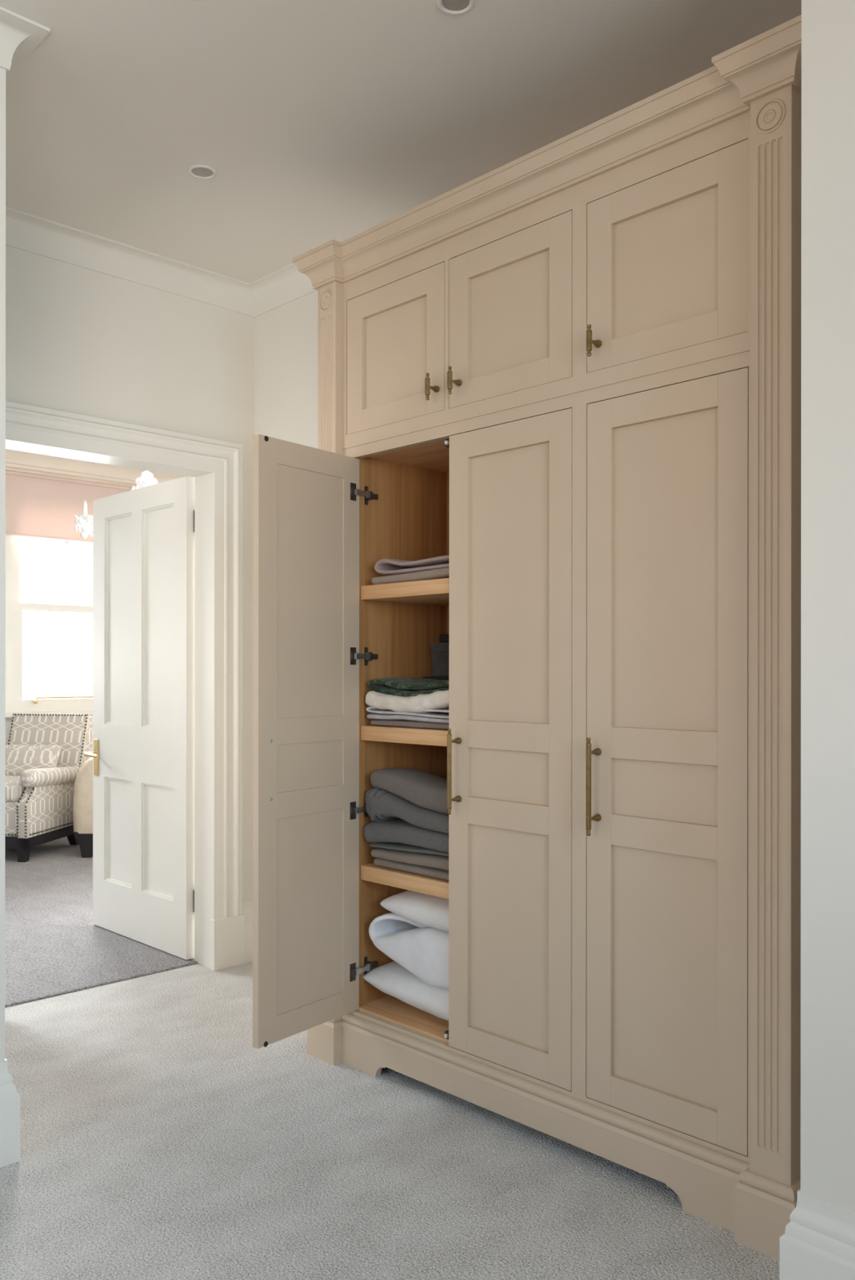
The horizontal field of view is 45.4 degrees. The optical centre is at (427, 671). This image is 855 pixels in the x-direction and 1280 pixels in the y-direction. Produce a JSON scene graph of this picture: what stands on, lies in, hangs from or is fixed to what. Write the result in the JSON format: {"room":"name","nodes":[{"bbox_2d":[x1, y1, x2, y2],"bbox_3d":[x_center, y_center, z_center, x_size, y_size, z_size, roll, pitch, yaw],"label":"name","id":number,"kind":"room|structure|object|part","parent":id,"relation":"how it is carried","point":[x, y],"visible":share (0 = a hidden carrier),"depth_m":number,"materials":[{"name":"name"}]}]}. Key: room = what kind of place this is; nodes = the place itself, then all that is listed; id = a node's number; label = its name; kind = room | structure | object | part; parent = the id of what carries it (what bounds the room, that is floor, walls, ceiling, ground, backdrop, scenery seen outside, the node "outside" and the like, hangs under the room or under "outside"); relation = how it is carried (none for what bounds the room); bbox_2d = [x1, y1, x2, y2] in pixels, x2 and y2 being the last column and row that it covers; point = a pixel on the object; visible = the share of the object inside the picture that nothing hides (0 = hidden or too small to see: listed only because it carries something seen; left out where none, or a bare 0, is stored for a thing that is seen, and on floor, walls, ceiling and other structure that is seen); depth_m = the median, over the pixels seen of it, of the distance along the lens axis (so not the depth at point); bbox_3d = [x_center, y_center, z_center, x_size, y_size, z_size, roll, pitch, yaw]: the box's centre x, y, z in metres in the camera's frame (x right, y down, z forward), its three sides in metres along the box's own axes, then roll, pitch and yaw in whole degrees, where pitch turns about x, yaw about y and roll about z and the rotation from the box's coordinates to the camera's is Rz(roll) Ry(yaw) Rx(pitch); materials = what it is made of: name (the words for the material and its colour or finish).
{"room":"home hallway","nodes":[
{"label":"home hallway","id":0,"kind":"room"},
{"bbox_2d":[0,67,5,1061],"bbox_3d":[-2.811,-0.185,1.509,3.904,2.725,1.135,0,0,-44],"label":"wall","id":1,"kind":"structure","parent":0,"point":[2,72],"depth_m":2.46,"materials":[{"name":"paint"}]},
{"bbox_2d":[0,1058,20,1168],"bbox_3d":[-2.754,1.056,1.467,3.930,0.243,1.046,0,0,-44],"label":"baseboard","id":2,"kind":"structure","parent":1,"relation":"attached to","point":[10,1100],"depth_m":2.45,"materials":[{"name":"paint"}]},
{"bbox_2d":[0,6,317,317],"bbox_3d":[-2.234,-1.498,1.935,5.325,0.098,1.096,0,0,-44],"label":"trim coving","id":3,"kind":"structure","parent":1,"relation":"attached to","point":[19,34],"depth_m":3.75,"materials":[{"name":"paint"}]},
{"bbox_2d":[4,710,93,757],"bbox_3d":[-3.531,-0.213,6.696,5.500,2.780,0.140,0,0,-44],"label":"wall","id":4,"kind":"structure","parent":0,"point":[8,722],"depth_m":7.17,"materials":[{"name":"paint"}]},
{"bbox_2d":[4,534,93,717],"bbox_3d":[-2.503,-0.504,7.646,1.500,1.656,0.190,0,0,-44],"label":"window","id":5,"kind":"structure","parent":4,"relation":"in","point":[14,703],"depth_m":7.23,"materials":[{"name":"paint"}]},
{"bbox_3d":[-2.516,-0.507,7.660,1.480,1.650,0.152,0,0,-44],"label":"frame","id":6,"kind":"part","parent":5,"relation":"part of","materials":[{"name":"paint"}]},
{"bbox_3d":[-2.503,0.306,7.646,1.500,0.035,0.190,0,0,-44],"label":"sill","id":7,"kind":"part","parent":5,"relation":"part of","materials":[{"name":"paint"}]},
{"bbox_3d":[-2.530,-0.812,7.674,1.190,0.760,0.042,0,0,-44],"label":"sash","id":8,"kind":"part","parent":5,"relation":"part of","materials":[{"name":"paint"}]},
{"bbox_3d":[-2.495,-0.097,7.639,1.190,0.770,0.042,0,0,-44],"label":"sash","id":9,"kind":"part","parent":5,"relation":"part of","materials":[{"name":"paint"}]},
{"bbox_3d":[-2.468,0.209,7.601,0.942,0.049,0.054,0,0,-44],"label":"lift rail","id":10,"kind":"part","parent":5,"relation":"part of","materials":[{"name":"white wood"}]},
{"bbox_2d":[5,471,131,543],"bbox_3d":[-2.436,-1.156,7.593,1.560,0.465,0.050,0,0,-44],"label":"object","id":11,"kind":"structure","parent":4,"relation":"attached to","point":[38,506],"depth_m":7.31,"materials":[{"name":"paint"}]},
{"bbox_3d":[-2.435,-1.379,7.593,1.560,0.018,0.050,0,0,-44],"label":"head rail","id":12,"kind":"part","parent":11,"relation":"part of","materials":[{"name":"fabric"}]},
{"bbox_2d":[5,448,185,488],"bbox_3d":[-3.429,-1.495,6.592,5.500,0.215,0.150,0,0,-44],"label":"crown molding","id":13,"kind":"structure","parent":4,"relation":"attached to","point":[18,461],"depth_m":7.46,"materials":[{"name":"paint"}]},
{"bbox_2d":[5,245,254,902],"bbox_3d":[-1.264,-0.184,3.723,1.641,2.725,0.115,0,0,-44],"label":"wall","id":14,"kind":"structure","parent":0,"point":[82,340],"depth_m":3.83,"materials":[{"name":"paint"}]},
{"bbox_2d":[5,440,211,968],"bbox_3d":[-1.200,0.182,3.799,0.904,1.993,0.137,0,0,-44],"label":"lining","id":15,"kind":"object","parent":14,"relation":"attached to","point":[202,480],"visible":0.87,"depth_m":4.09,"materials":[{"name":"paint"}]},
{"bbox_2d":[84,475,194,959],"bbox_3d":[-1.238,0.189,4.435,0.160,1.956,0.832,0,0,-44],"label":"door","id":16,"kind":"structure","parent":15,"relation":"attached to","point":[143,753],"depth_m":4.39,"materials":[{"name":"paint"}]},
{"bbox_3d":[-1.471,0.379,4.675,0.160,0.022,0.122,0,0,-44],"label":"handle","id":17,"kind":"part","parent":16,"relation":"part of","materials":[{"name":"gold metal"}]},
{"bbox_3d":[-1.519,0.395,4.690,0.006,0.168,0.038,0,0,-44],"label":"handle plate","id":18,"kind":"part","parent":16,"relation":"part of","materials":[{"name":"gold metal"}]},
{"bbox_3d":[-1.365,-0.227,4.561,0.023,0.936,0.258,0,0,-44],"label":"panel","id":19,"kind":"part","parent":16,"relation":"part of","materials":[{"name":"paint"}]},
{"bbox_3d":[-1.365,0.713,4.561,0.023,0.472,0.258,0,0,-44],"label":"panel","id":20,"kind":"part","parent":16,"relation":"part of","materials":[{"name":"paint"}]},
{"bbox_3d":[-1.124,-0.227,4.314,0.023,0.936,0.268,0,0,-44],"label":"panel","id":21,"kind":"part","parent":16,"relation":"part of","materials":[{"name":"paint"}]},
{"bbox_3d":[-1.125,0.713,4.314,0.023,0.472,0.268,0,0,-44],"label":"panel","id":22,"kind":"part","parent":16,"relation":"part of","materials":[{"name":"paint"}]},
{"bbox_2d":[5,400,244,971],"bbox_3d":[-1.144,0.132,3.738,1.113,2.094,0.032,0,0,-44],"label":"door frame","id":23,"kind":"structure","parent":14,"relation":"attached to","point":[26,424],"depth_m":4.05,"materials":[{"name":"paint"}]},
{"bbox_2d":[242,900,252,964],"bbox_3d":[-0.388,1.058,3.801,0.073,0.243,0.995,0,0,-44],"label":"baseboard","id":24,"kind":"structure","parent":14,"relation":"attached to","point":[247,905],"depth_m":4.14,"materials":[{"name":"paint"}]},
{"bbox_2d":[254,290,318,448],"bbox_3d":[1.135,-0.181,2.359,0.100,2.725,5.415,0,0,-44],"label":"wall","id":25,"kind":"structure","parent":0,"point":[286,335],"depth_m":4.01,"materials":[{"name":"paint"}]},
{"bbox_2d":[0,836,779,1279],"bbox_3d":[-1.226,1.200,2.600,7.900,0.057,9.250,0,0,-44],"label":"floor","id":26,"kind":"structure","parent":0,"point":[157,1143],"depth_m":2.46,"materials":[{"name":"carpet"}]},
{"bbox_2d":[4,713,93,862],"bbox_3d":[-2.687,0.731,6.704,0.730,0.879,0.874,0,0,10],"label":"armchair","id":27,"kind":"object","parent":26,"relation":"on","point":[39,802],"visible":0.85,"depth_m":6.60,"materials":[{"name":"beige fabric"}]},
{"bbox_3d":[-2.702,0.911,6.618,0.540,0.220,0.640,0,0,9],"label":"seat frame","id":28,"kind":"part","parent":27,"relation":"part of","materials":[{"name":"fabric"}]},
{"bbox_2d":[4,775,24,802],"bbox_3d":[-2.698,0.748,6.580,0.470,0.125,0.595,0,0,9],"label":"seat cushion","id":29,"kind":"object","parent":27,"relation":"on","point":[14,788],"depth_m":6.28,"materials":[{"name":"fabric"}]},
{"bbox_3d":[-2.490,0.846,6.285,0.011,0.332,0.113,0,0,9],"label":"nailhead trim","id":30,"kind":"part","parent":27,"relation":"part of","materials":[{"name":"metal"}]},
{"bbox_3d":[-2.483,1.093,6.288,0.068,0.155,0.068,0,0,9],"label":"leg","id":31,"kind":"part","parent":27,"relation":"part of","materials":[{"name":"brown wood"}]},
{"bbox_3d":[-2.437,0.846,6.276,0.011,0.332,0.113,0,0,9],"label":"nailhead trim","id":32,"kind":"part","parent":27,"relation":"part of","materials":[{"name":"metal"}]},
{"bbox_2d":[4,744,61,775],"bbox_3d":[-2.670,0.596,6.775,0.480,0.208,0.145,0,0,6],"label":"cushion","id":33,"kind":"object","parent":27,"relation":"on","point":[18,758],"visible":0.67,"depth_m":6.73,"materials":[{"name":"fabric"}]},
{"bbox_3d":[-2.701,1.051,6.623,0.620,0.070,0.670,0,0,9],"label":"rail","id":34,"kind":"part","parent":27,"relation":"part of","materials":[{"name":"brown wood"}]},
{"bbox_3d":[-2.417,0.846,6.561,0.070,0.350,0.660,0,0,9],"label":"arm","id":35,"kind":"part","parent":27,"relation":"part of","materials":[{"name":"fabric"}]},
{"bbox_3d":[-2.595,0.544,6.927,0.556,0.505,0.163,0,0,9],"label":"nailhead trim","id":36,"kind":"part","parent":27,"relation":"part of","materials":[{"name":"metal"}]},
{"bbox_3d":[-2.584,0.579,6.988,0.560,0.567,0.279,0,0,9],"label":"backrest","id":37,"kind":"part","parent":27,"relation":"part of","materials":[{"name":"fabric"}]},
{"bbox_3d":[-2.381,1.001,6.540,0.011,0.012,0.583,0,0,9],"label":"nailhead trim","id":38,"kind":"part","parent":27,"relation":"part of","materials":[{"name":"metal"}]},
{"bbox_3d":[-2.385,1.093,6.880,0.068,0.155,0.107,0,0,9],"label":"leg","id":39,"kind":"part","parent":27,"relation":"part of","materials":[{"name":"brown wood"}]},
{"bbox_2d":[72,756,93,857],"bbox_3d":[-1.905,0.859,6.696,0.662,0.625,0.623,0,0,0],"label":"tub chair","id":40,"kind":"object","parent":26,"relation":"on","point":[82,809],"visible":0.22,"depth_m":6.39,"materials":[{"name":"beige fabric"}]},
{"bbox_3d":[-2.155,1.089,6.448,0.126,0.165,0.107,0,0,0],"label":"leg","id":41,"kind":"part","parent":40,"relation":"part of","materials":[{"name":"brown wood"}]},
{"bbox_2d":[252,14,800,1261],"bbox_3d":[0.229,-0.046,2.634,0.812,2.452,1.644,0,0,-44],"label":"tall cabinet","id":42,"kind":"object","parent":26,"relation":"on","point":[567,374],"visible":0.97,"depth_m":2.48,"materials":[{"name":"paint"}]},
{"bbox_3d":[-0.340,0.190,2.930,0.022,1.661,0.410,0,0,38],"label":"door","id":43,"kind":"part","parent":42,"relation":"part of","materials":[{"name":"paint"}]},
{"bbox_3d":[-0.173,0.418,3.133,0.056,0.056,0.016,0,0,-44],"label":"hinge arm","id":44,"kind":"part","parent":42,"relation":"part of","materials":[{"name":"metal"}]},
{"bbox_3d":[-0.174,0.902,3.133,0.056,0.056,0.016,0,0,-44],"label":"hinge arm","id":45,"kind":"part","parent":42,"relation":"part of","materials":[{"name":"metal"}]},
{"bbox_3d":[-0.173,-0.045,3.133,0.056,0.056,0.016,0,0,-44],"label":"hinge arm","id":46,"kind":"part","parent":42,"relation":"part of","materials":[{"name":"metal"}]},
{"bbox_3d":[-0.173,-0.537,3.133,0.056,0.056,0.016,0,0,-44],"label":"hinge arm","id":47,"kind":"part","parent":42,"relation":"part of","materials":[{"name":"metal"}]},
{"bbox_3d":[-0.091,-0.919,2.956,0.022,0.405,0.415,0,0,-44],"label":"door","id":48,"kind":"part","parent":42,"relation":"part of","materials":[{"name":"paint"}]},
{"bbox_2d":[360,862,448,899],"bbox_3d":[0.225,0.609,2.928,0.379,0.044,0.839,0,0,-44],"label":"shelf","id":49,"kind":"object","parent":42,"relation":"attached to","point":[369,872],"depth_m":2.96,"materials":[{"name":"brown wood"}]},
{"bbox_2d":[360,724,448,746],"bbox_3d":[0.225,0.187,2.928,0.379,0.044,0.839,0,0,-44],"label":"shelf","id":50,"kind":"object","parent":42,"relation":"attached to","point":[371,735],"depth_m":2.97,"materials":[{"name":"brown wood"}]},
{"bbox_2d":[360,577,448,605],"bbox_3d":[0.226,-0.237,2.928,0.379,0.042,0.839,0,0,-44],"label":"shelf","id":51,"kind":"object","parent":42,"relation":"attached to","point":[435,592],"depth_m":3.02,"materials":[{"name":"brown wood"}]},
{"bbox_2d":[362,960,448,1021],"bbox_3d":[0.159,0.944,2.989,0.360,0.153,0.692,0,0,-44],"label":"pillow","id":52,"kind":"object","parent":42,"relation":"on","point":[392,979],"visible":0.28,"depth_m":2.97,"materials":[{"name":"white fabric"}]},
{"bbox_2d":[368,912,448,989],"bbox_3d":[0.130,0.810,2.992,0.328,0.175,0.563,0,0,-44],"label":"duvet","id":53,"kind":"object","parent":52,"relation":"on","point":[422,950],"visible":0.36,"depth_m":2.94,"materials":[{"name":"fabric"}]},
{"bbox_2d":[380,890,448,932],"bbox_3d":[0.184,0.701,2.964,0.345,0.121,0.614,0,0,-44],"label":"pillow","id":54,"kind":"object","parent":53,"relation":"on","point":[428,910],"visible":0.16,"depth_m":2.95,"materials":[{"name":"white fabric"}]},
{"bbox_2d":[370,719,448,729],"bbox_3d":[0.127,0.156,3.007,0.312,0.022,0.550,0,0,-44],"label":"folded towel","id":55,"kind":"object","parent":42,"relation":"on","point":[402,723],"visible":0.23,"depth_m":2.97,"materials":[{"name":"grey fabric"}]},
{"bbox_2d":[366,713,448,723],"bbox_3d":[0.121,0.138,3.007,0.321,0.022,0.557,0,0,-44],"label":"sheet","id":56,"kind":"object","parent":55,"relation":"on","point":[372,716],"visible":0.22,"depth_m":2.97,"materials":[{"name":"white fabric"}]},
{"bbox_2d":[365,706,448,718],"bbox_3d":[0.128,0.120,3.001,0.321,0.030,0.579,0,0,-44],"label":"sheet","id":57,"kind":"object","parent":56,"relation":"on","point":[442,713],"visible":0.24,"depth_m":2.95,"materials":[{"name":"white fabric"}]},
{"bbox_2d":[364,689,448,713],"bbox_3d":[0.115,0.086,3.005,0.332,0.078,0.562,0,0,-44],"label":"fleece blanket","id":58,"kind":"object","parent":57,"relation":"on","point":[437,700],"visible":0.45,"depth_m":2.94,"materials":[{"name":"white fabric"}]},
{"bbox_2d":[368,677,448,697],"bbox_3d":[0.094,0.050,2.981,0.237,0.059,0.558,0,0,-44],"label":"throw","id":59,"kind":"object","parent":58,"relation":"on","point":[404,687],"visible":0.44,"depth_m":3.01,"materials":[{"name":"green fabric"}]},
{"bbox_2d":[371,567,448,584],"bbox_3d":[0.128,-0.275,3.002,0.319,0.037,0.542,0,0,-44],"label":"folded towel","id":60,"kind":"object","parent":42,"relation":"on","point":[441,573],"visible":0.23,"depth_m":2.95,"materials":[{"name":"grey fabric"}]},
{"bbox_2d":[373,555,448,575],"bbox_3d":[0.140,-0.311,2.991,0.316,0.053,0.549,0,0,-44],"label":"folded towel","id":61,"kind":"object","parent":60,"relation":"on","point":[389,566],"visible":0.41,"depth_m":2.98,"materials":[{"name":"grey fabric"}]},
{"bbox_2d":[373,857,448,880],"bbox_3d":[0.131,0.575,2.998,0.318,0.027,0.530,0,0,-44],"label":"folded towel","id":62,"kind":"object","parent":42,"relation":"on","point":[439,873],"visible":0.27,"depth_m":2.95,"materials":[{"name":"grey fabric"}]},
{"bbox_2d":[370,848,448,871],"bbox_3d":[0.127,0.542,2.999,0.323,0.043,0.538,0,0,-44],"label":"folded towel","id":63,"kind":"object","parent":62,"relation":"on","point":[437,861],"visible":0.27,"depth_m":2.95,"materials":[{"name":"grey fabric"}]},
{"bbox_2d":[368,842,448,856],"bbox_3d":[0.126,0.518,2.999,0.324,0.024,0.538,0,0,-44],"label":"folded cloth","id":64,"kind":"object","parent":63,"relation":"on","point":[393,846],"visible":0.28,"depth_m":2.98,"materials":[{"name":"grey fabric"}]},
{"bbox_2d":[363,818,448,853],"bbox_3d":[0.112,0.486,3.008,0.333,0.070,0.572,0,0,-44],"label":"folded blanket","id":65,"kind":"object","parent":64,"relation":"on","point":[399,831],"visible":0.4,"depth_m":2.96,"materials":[{"name":"fabric"}]},
{"bbox_2d":[364,787,448,834],"bbox_3d":[0.108,0.402,3.008,0.338,0.110,0.576,0,0,-44],"label":"folded blanket","id":66,"kind":"object","parent":65,"relation":"on","point":[381,805],"visible":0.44,"depth_m":2.98,"materials":[{"name":"fabric"}]},
{"bbox_2d":[369,768,448,813],"bbox_3d":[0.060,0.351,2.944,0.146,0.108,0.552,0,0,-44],"label":"folded blanket","id":67,"kind":"object","parent":66,"relation":"on","point":[424,789],"visible":0.59,"depth_m":2.97,"materials":[{"name":"grey fabric"}]},
{"bbox_3d":[0.011,-0.777,2.802,0.045,0.075,0.018,0,0,-44],"label":"handle","id":68,"kind":"part","parent":42,"relation":"part of","materials":[{"name":"gold metal"}]},
{"bbox_2d":[422,634,448,679],"bbox_3d":[0.188,0.024,3.136,0.135,0.282,0.450,0,0,-44],"label":"storage box","id":69,"kind":"object","parent":42,"relation":"on","point":[440,655],"visible":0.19,"depth_m":3.21,"materials":[{"name":"black plastic"}]},
{"bbox_3d":[0.195,-0.075,3.135,0.126,0.030,0.406,0,0,-44],"label":"lid","id":70,"kind":"part","parent":69,"relation":"part of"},
{"bbox_3d":[0.517,0.010,2.913,0.010,2.340,1.492,0,0,-44],"label":"panel","id":71,"kind":"part","parent":42,"relation":"part of","materials":[{"name":"brown wood"}]},
{"bbox_3d":[0.070,0.268,2.741,0.045,0.230,0.018,0,0,-44],"label":"handle","id":72,"kind":"part","parent":42,"relation":"part of","materials":[{"name":"gold metal"}]},
{"bbox_3d":[0.071,-0.777,2.741,0.045,0.075,0.018,0,0,-44],"label":"handle","id":73,"kind":"part","parent":42,"relation":"part of","materials":[{"name":"gold metal"}]},
{"bbox_3d":[0.212,0.190,2.643,0.022,1.661,0.418,0,0,-44],"label":"door","id":74,"kind":"part","parent":42,"relation":"part of","materials":[{"name":"paint"}]},
{"bbox_3d":[0.212,-0.918,2.643,0.022,0.405,0.418,0,0,-44],"label":"door","id":75,"kind":"part","parent":42,"relation":"part of","materials":[{"name":"paint"}]},
{"bbox_3d":[0.223,-0.070,2.631,0.028,2.300,1.377,0,0,-44],"label":"frame","id":76,"kind":"part","parent":42,"relation":"part of","materials":[{"name":"paint"}]},
{"bbox_3d":[0.339,-1.224,2.739,0.508,0.094,1.644,0,0,-44],"label":"cornice","id":77,"kind":"part","parent":42,"relation":"part of","materials":[{"name":"paint"}]},
{"bbox_3d":[0.390,0.271,2.412,0.045,0.232,0.018,0,0,-44],"label":"handle","id":78,"kind":"part","parent":42,"relation":"part of","materials":[{"name":"gold metal"}]},
{"bbox_3d":[0.391,-0.777,2.412,0.045,0.075,0.018,0,0,-44],"label":"handle","id":79,"kind":"part","parent":42,"relation":"part of","materials":[{"name":"gold metal"}]},
{"bbox_3d":[0.536,-0.918,2.310,0.022,0.405,0.418,0,0,-44],"label":"door","id":80,"kind":"part","parent":42,"relation":"part of","materials":[{"name":"paint"}]},
{"bbox_3d":[0.535,0.191,2.310,0.022,1.661,0.418,0,0,-44],"label":"door","id":81,"kind":"part","parent":42,"relation":"part of","materials":[{"name":"paint"}]},
{"bbox_2d":[0,0,800,283],"bbox_3d":[-0.774,-1.596,0.433,5.525,0.100,5.515,0,0,-44],"label":"ceiling","id":82,"kind":"structure","parent":0,"point":[317,122],"depth_m":2.76,"materials":[{"name":"paint"}]},
{"bbox_2d":[187,164,216,179],"bbox_3d":[-0.696,-1.544,3.163,0.086,0.006,0.086,0,0,-44],"label":"recessed light","id":83,"kind":"object","parent":82,"relation":"in","point":[200,171],"visible":1,"depth_m":3.16,"materials":[{"name":"white plastic"}]},
{"bbox_2d":[436,0,474,14],"bbox_3d":[0.065,-1.543,2.359,0.086,0.006,0.086,0,0,-44],"label":"recessed light","id":84,"kind":"object","parent":82,"relation":"in","point":[449,6],"visible":1,"depth_m":2.37,"materials":[{"name":"white plastic"}]},
{"bbox_2d":[800,0,854,1211],"bbox_3d":[1.829,-0.181,1.113,0.640,2.725,2.660,0,0,-44],"label":"wall","id":85,"kind":"structure","parent":0,"point":[827,938],"depth_m":1.81,"materials":[{"name":"paint"}]},
{"bbox_2d":[779,1189,854,1279],"bbox_3d":[1.810,1.060,1.113,0.666,0.243,2.686,0,0,-44],"label":"baseboard","id":86,"kind":"structure","parent":85,"relation":"attached to","point":[817,1242],"depth_m":1.80,"materials":[{"name":"paint"}]},
{"bbox_3d":[-2.285,-1.652,5.414,5.500,0.100,3.735,0,0,-44],"label":"ceiling","id":87,"kind":"structure","parent":0,"visible":0},
{"bbox_2d":[74,500,93,539],"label":"chandelier","id":88,"kind":"object","parent":87,"relation":"hanging from","point":[84,522],"depth_m":5.68,"materials":[{"name":"white glass"}]},
{"bbox_3d":[-1.856,-0.846,5.967,0.397,0.211,0.105,0,0,-5],"label":"arm","id":89,"kind":"part","parent":88,"relation":"part of","materials":[{"name":"white glass"}]},
{"bbox_3d":[-1.797,-0.846,5.791,0.395,0.212,0.112,0,0,-44],"label":"arm","id":90,"kind":"part","parent":88,"relation":"part of","materials":[{"name":"white glass"}]},
{"bbox_2d":[130,470,158,490],"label":"chandelier","id":91,"kind":"object","parent":87,"relation":"hanging from","point":[146,477],"depth_m":5.90,"materials":[{"name":"white glass"}]}
]}

